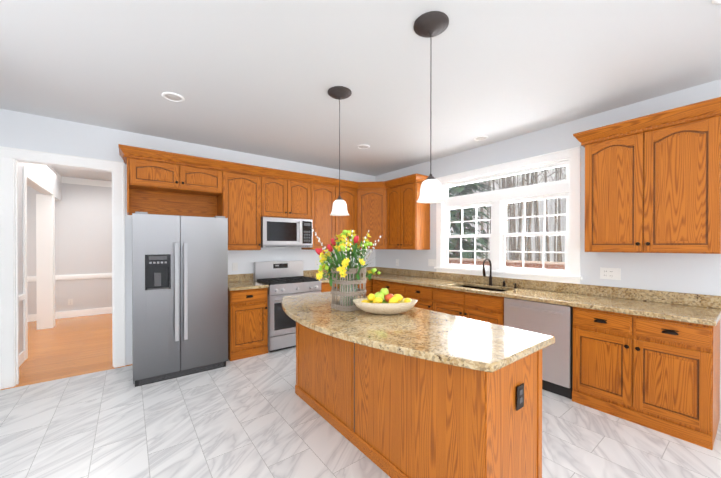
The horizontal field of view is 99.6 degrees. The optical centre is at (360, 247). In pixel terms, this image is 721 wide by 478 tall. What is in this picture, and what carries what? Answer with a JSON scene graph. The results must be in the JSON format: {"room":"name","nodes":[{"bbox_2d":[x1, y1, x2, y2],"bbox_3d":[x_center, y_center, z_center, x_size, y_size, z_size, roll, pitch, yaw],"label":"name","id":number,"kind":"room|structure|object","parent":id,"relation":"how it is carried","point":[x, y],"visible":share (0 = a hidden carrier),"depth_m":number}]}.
{"room":"kitchen","nodes":[
{"label":"kitchen","id":0,"kind":"room"},
{"bbox_2d":[18,162,61,353],"bbox_3d":[-4.803,0.008,4.481,0.120,2.800,3.750,0,0,-37],"label":"wall","id":1,"kind":"structure","parent":0,"point":[39,170],"depth_m":5.74},
{"bbox_2d":[19,165,63,365],"bbox_3d":[-4.819,0.009,4.521,0.152,2.798,3.590,0,0,-37],"label":"molding","id":2,"kind":"structure","parent":1,"relation":"attached to","point":[41,183],"depth_m":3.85},
{"bbox_2d":[1,313,131,389],"bbox_3d":[-4.603,1.433,4.688,5.000,0.050,3.915,0,0,-37],"label":"floor","id":3,"kind":"structure","parent":0,"point":[70,347],"depth_m":4.20},
{"bbox_2d":[36,194,54,329],"bbox_3d":[-5.486,0.249,5.314,0.200,2.310,0.200,0,0,-37],"label":"column","id":4,"kind":"structure","parent":3,"relation":"on","point":[45,249],"depth_m":5.24},
{"bbox_2d":[62,176,111,310],"bbox_3d":[-5.752,0.000,6.191,5.000,2.800,0.120,0,0,-37],"label":"wall","id":5,"kind":"structure","parent":0,"point":[83,229],"depth_m":6.23},
{"bbox_2d":[68,299,72,304],"bbox_3d":[-5.791,1.091,6.082,0.072,0.116,0.009,0,0,-37],"label":"outlet","id":6,"kind":"object","parent":5,"relation":"attached to","point":[70,301],"visible":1,"depth_m":6.08},
{"bbox_2d":[64,177,111,317],"bbox_3d":[-5.738,0.001,6.172,4.600,2.798,0.133,0,0,-37],"label":"molding","id":7,"kind":"structure","parent":5,"relation":"attached to","point":[96,311],"depth_m":6.23},
{"bbox_2d":[0,109,374,364],"bbox_3d":[-1.699,0.008,4.563,5.160,2.800,0.120,0,0,-37],"label":"wall","id":8,"kind":"structure","parent":0,"point":[21,130],"depth_m":3.66},
{"bbox_2d":[0,146,125,389],"bbox_3d":[-3.245,0.204,3.384,1.000,2.420,0.166,0,0,-37],"label":"door frame","id":9,"kind":"structure","parent":8,"relation":"attached to","point":[10,158],"depth_m":3.14},
{"bbox_2d":[126,153,225,196],"bbox_3d":[-2.289,-0.866,3.819,0.975,0.324,0.336,0,0,-37],"label":"upper cabinet","id":10,"kind":"object","parent":8,"relation":"attached to","point":[144,174],"depth_m":3.68},
{"bbox_2d":[232,263,237,270],"bbox_3d":[-1.808,0.279,4.394,0.072,0.116,0.013,0,0,-37],"label":"electrical outlet","id":11,"kind":"object","parent":8,"relation":"attached to","point":[234,266],"visible":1,"depth_m":4.39},
{"bbox_2d":[214,169,265,249],"bbox_3d":[-1.676,-0.496,4.288,0.566,1.069,0.336,0,0,-37],"label":"upper cabinet","id":12,"kind":"object","parent":8,"relation":"attached to","point":[243,203],"depth_m":4.15},
{"bbox_2d":[266,173,305,218],"bbox_3d":[-1.187,-0.734,4.659,0.785,0.595,0.336,0,0,-37],"label":"upper cabinet","id":13,"kind":"object","parent":8,"relation":"attached to","point":[285,196],"depth_m":4.51},
{"bbox_2d":[261,217,312,247],"bbox_3d":[-1.155,-0.212,4.615,0.775,0.430,0.445,0,0,-37],"label":"microwave","id":14,"kind":"object","parent":13,"relation":"attached to","point":[285,233],"visible":1,"depth_m":4.45},
{"bbox_2d":[228,267,375,281],"bbox_3d":[-0.849,0.438,5.119,2.890,0.105,0.021,0,0,-37],"label":"backsplash","id":15,"kind":"structure","parent":8,"relation":"attached to","point":[307,273],"depth_m":4.50},
{"bbox_2d":[301,181,357,248],"bbox_3d":[-0.503,-0.500,5.146,1.015,1.069,0.390,0,0,-37],"label":"upper cabinet","id":16,"kind":"object","parent":8,"relation":"attached to","point":[320,195],"depth_m":4.95},
{"bbox_2d":[0,347,720,477],"bbox_3d":[0.870,1.450,1.194,5.160,0.050,8.275,0,0,-37],"label":"floor","id":17,"kind":"structure","parent":0,"point":[257,416],"depth_m":2.30},
{"bbox_2d":[132,212,227,386],"bbox_3d":[-2.140,0.524,3.610,0.902,1.777,0.836,0,0,-37],"label":"fridge","id":18,"kind":"object","parent":17,"relation":"on","point":[179,296],"visible":1,"depth_m":3.28},
{"bbox_2d":[228,290,267,360],"bbox_3d":[-1.611,0.973,4.162,0.480,0.874,0.626,0,0,-37],"label":"base cabinet","id":19,"kind":"object","parent":17,"relation":"on","point":[247,309],"depth_m":3.90},
{"bbox_2d":[228,282,267,289],"bbox_3d":[-1.609,0.515,4.145,0.501,0.038,0.652,0,0,-37],"label":"countertop","id":20,"kind":"structure","parent":19,"relation":"on","point":[231,285],"depth_m":3.97},
{"bbox_2d":[254,260,320,351],"bbox_3d":[-1.068,0.813,4.496,0.775,1.190,0.716,0,0,-37],"label":"range","id":21,"kind":"object","parent":17,"relation":"on","point":[281,279],"visible":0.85,"depth_m":4.22},
{"bbox_2d":[320,282,339,291],"bbox_3d":[-0.561,0.969,4.961,0.557,0.874,0.626,0,0,-37],"label":"base cabinet","id":22,"kind":"object","parent":17,"relation":"on","point":[325,286],"depth_m":4.60},
{"bbox_2d":[355,278,371,296],"bbox_3d":[0.023,0.967,5.405,1.159,0.874,0.626,0,0,-37],"label":"base cabinet","id":23,"kind":"object","parent":17,"relation":"on","point":[369,282],"depth_m":5.09},
{"bbox_2d":[372,278,399,294],"bbox_3d":[0.692,0.969,4.966,0.626,0.874,0.822,0,0,-37],"label":"base cabinet","id":24,"kind":"object","parent":17,"relation":"on","point":[393,288],"depth_m":4.81},
{"bbox_2d":[316,274,379,281],"bbox_3d":[-0.143,0.510,5.261,1.595,0.038,0.652,0,0,-37],"label":"countertop","id":25,"kind":"structure","parent":24,"relation":"on","point":[376,275],"depth_m":5.05},
{"bbox_2d":[295,323,541,477],"bbox_3d":[0.207,0.982,2.355,0.614,0.874,1.999,0,0,-37],"label":"kitchen island","id":26,"kind":"object","parent":17,"relation":"on","point":[415,392],"depth_m":1.72},
{"bbox_2d":[282,291,554,394],"bbox_3d":[0.041,0.524,2.336,0.970,0.039,2.256,0,0,-37],"label":"island countertop","id":27,"kind":"structure","parent":26,"relation":"on","point":[449,353],"depth_m":1.75},
{"bbox_2d":[312,228,381,311],"bbox_3d":[-0.115,0.172,2.524,0.591,0.661,0.604,0,0,-37],"label":"vase","id":28,"kind":"object","parent":27,"relation":"on","point":[350,279],"visible":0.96,"depth_m":2.44},
{"bbox_2d":[353,288,417,314],"bbox_3d":[0.189,0.406,2.332,0.429,0.195,0.366,0,0,-37],"label":"fruit bowl","id":29,"kind":"object","parent":27,"relation":"on","point":[384,301],"visible":1,"depth_m":2.27},
{"bbox_2d":[400,282,463,310],"bbox_3d":[1.058,0.972,4.485,0.626,0.874,0.634,0,0,-37],"label":"base cabinet","id":30,"kind":"object","parent":17,"relation":"on","point":[428,297],"depth_m":4.12},
{"bbox_2d":[376,274,467,289],"bbox_3d":[0.858,0.512,4.724,0.652,0.038,1.415,0,0,-37],"label":"countertop","id":31,"kind":"structure","parent":30,"relation":"on","point":[407,279],"depth_m":4.54},
{"bbox_2d":[436,298,503,325],"bbox_3d":[1.489,1.091,3.920,0.626,0.640,1.037,0,0,-37],"label":"base cabinet","id":32,"kind":"object","parent":17,"relation":"on","point":[488,312],"depth_m":3.58},
{"bbox_2d":[504,297,572,398],"bbox_3d":[1.959,0.979,3.220,0.645,0.870,0.617,0,0,-37],"label":"dishwasher","id":33,"kind":"object","parent":17,"relation":"on","point":[554,320],"visible":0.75,"depth_m":2.93},
{"bbox_2d":[572,306,719,449],"bbox_3d":[2.451,0.981,2.655,0.626,0.874,0.850,0,0,-37],"label":"base cabinet","id":34,"kind":"object","parent":17,"relation":"on","point":[650,359],"depth_m":2.39},
{"bbox_2d":[496,286,720,325],"bbox_3d":[2.227,0.521,2.925,0.652,0.038,1.585,0,0,-37],"label":"countertop","id":35,"kind":"structure","parent":34,"relation":"on","point":[702,315],"depth_m":2.64},
{"bbox_2d":[0,0,720,180],"bbox_3d":[-1.175,-1.430,2.083,7.320,0.100,12.190,0,0,-37],"label":"ceiling","id":36,"kind":"structure","parent":0,"point":[259,77],"depth_m":2.35},
{"bbox_2d":[161,92,184,101],"bbox_3d":[-1.723,-1.377,2.804,0.184,0.012,0.184,0,0,-37],"label":"recessed light","id":37,"kind":"object","parent":36,"relation":"in","point":[172,97],"visible":1,"depth_m":2.79},
{"bbox_2d":[328,86,351,215],"bbox_3d":[-0.186,-0.836,2.719,0.214,1.094,0.214,0,0,-37],"label":"pendant light","id":38,"kind":"object","parent":36,"relation":"hanging from","point":[339,206],"visible":1,"depth_m":2.68},
{"bbox_2d":[357,144,369,148],"bbox_3d":[0.037,-1.383,4.206,0.184,0.012,0.184,0,0,-37],"label":"recessed light","id":39,"kind":"object","parent":36,"relation":"in","point":[363,146],"visible":0.92,"depth_m":4.19},
{"bbox_2d":[413,11,448,202],"bbox_3d":[0.436,-0.832,1.886,0.214,1.094,0.214,0,0,-37],"label":"pendant light","id":40,"kind":"object","parent":36,"relation":"hanging from","point":[430,24],"visible":1,"depth_m":1.84},
{"bbox_2d":[473,135,487,140],"bbox_3d":[1.526,-1.382,3.869,0.184,0.012,0.184,0,0,-37],"label":"recessed light","id":41,"kind":"object","parent":36,"relation":"in","point":[480,138],"visible":0.98,"depth_m":3.85},
{"bbox_2d":[712,0,720,4],"bbox_3d":[2.022,-1.371,1.632,0.184,0.012,0.184,0,0,-37],"label":"recessed light","id":42,"kind":"object","parent":36,"relation":"in","point":[716,2],"visible":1,"depth_m":1.70},
{"bbox_2d":[375,79,720,419],"bbox_3d":[2.862,0.017,2.731,0.120,2.800,8.320,0,0,-37],"label":"wall","id":43,"kind":"structure","parent":0,"point":[693,273],"depth_m":3.17},
{"bbox_2d":[358,182,385,248],"bbox_3d":[0.222,-0.501,5.467,0.758,1.069,0.758,0,0,-37],"label":"upper cabinet","id":44,"kind":"object","parent":43,"relation":"attached to","point":[371,197],"depth_m":5.27},
{"bbox_2d":[358,181,385,184],"bbox_3d":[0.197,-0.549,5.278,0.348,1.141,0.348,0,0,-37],"label":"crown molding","id":45,"kind":"structure","parent":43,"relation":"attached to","point":[380,182],"depth_m":5.20},
{"bbox_2d":[386,181,429,248],"bbox_3d":[0.748,-0.500,5.080,0.390,1.069,0.724,0,0,-37],"label":"upper cabinet","id":46,"kind":"object","parent":43,"relation":"attached to","point":[407,220],"depth_m":4.89},
{"bbox_2d":[428,259,435,266],"bbox_3d":[1.147,0.247,4.870,0.013,0.116,0.164,0,0,-37],"label":"light switch","id":47,"kind":"object","parent":43,"relation":"attached to","point":[431,262],"visible":0.96,"depth_m":4.87},
{"bbox_2d":[434,146,582,283],"bbox_3d":[1.818,-0.337,4.064,0.165,1.495,1.960,0,0,-37],"label":"window","id":48,"kind":"structure","parent":43,"relation":"in","point":[497,201],"depth_m":3.88},
{"bbox_2d":[376,267,720,309],"bbox_3d":[1.628,0.442,4.233,0.021,0.105,4.391,0,0,-37],"label":"backsplash","id":49,"kind":"structure","parent":43,"relation":"attached to","point":[714,301],"depth_m":3.24},
{"bbox_2d":[600,267,620,279],"bbox_3d":[2.518,0.265,3.073,0.009,0.116,0.164,0,0,-37],"label":"electrical outlet","id":50,"kind":"object","parent":43,"relation":"attached to","point":[611,273],"visible":1,"depth_m":3.07},
{"bbox_2d":[582,109,720,253],"bbox_3d":[2.572,-0.488,2.728,0.336,1.069,0.860,0,0,-37],"label":"upper cabinet","id":51,"kind":"object","parent":43,"relation":"attached to","point":[652,183],"depth_m":2.56},
{"label":"outside","id":52,"kind":"structure","parent":0,"visible":0},
{"bbox_2d":[449,166,565,261],"bbox_3d":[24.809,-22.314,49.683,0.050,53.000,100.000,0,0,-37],"label":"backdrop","id":53,"kind":"structure","parent":52,"point":[551,220],"depth_m":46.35},
{"bbox_3d":[12.180,2.364,33.911,47.300,0.200,90.000,0,0,-37],"label":"ground","id":54,"kind":"structure","parent":52,"visible":0},
{"bbox_2d":[449,167,565,261],"bbox_3d":[10.989,-8.971,30.170,29.835,22.564,27.721,0,0,-37],"label":"trees","id":55,"kind":"object","parent":54,"relation":"on","point":[482,241],"depth_m":17.47},
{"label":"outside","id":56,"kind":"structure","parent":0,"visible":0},
{"bbox_2d":[449,258,564,269],"bbox_3d":[2.680,1.342,5.313,2.350,2.125,14.000,0,0,-37],"label":"deck","id":57,"kind":"object","parent":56,"point":[510,264],"depth_m":6.20}
]}

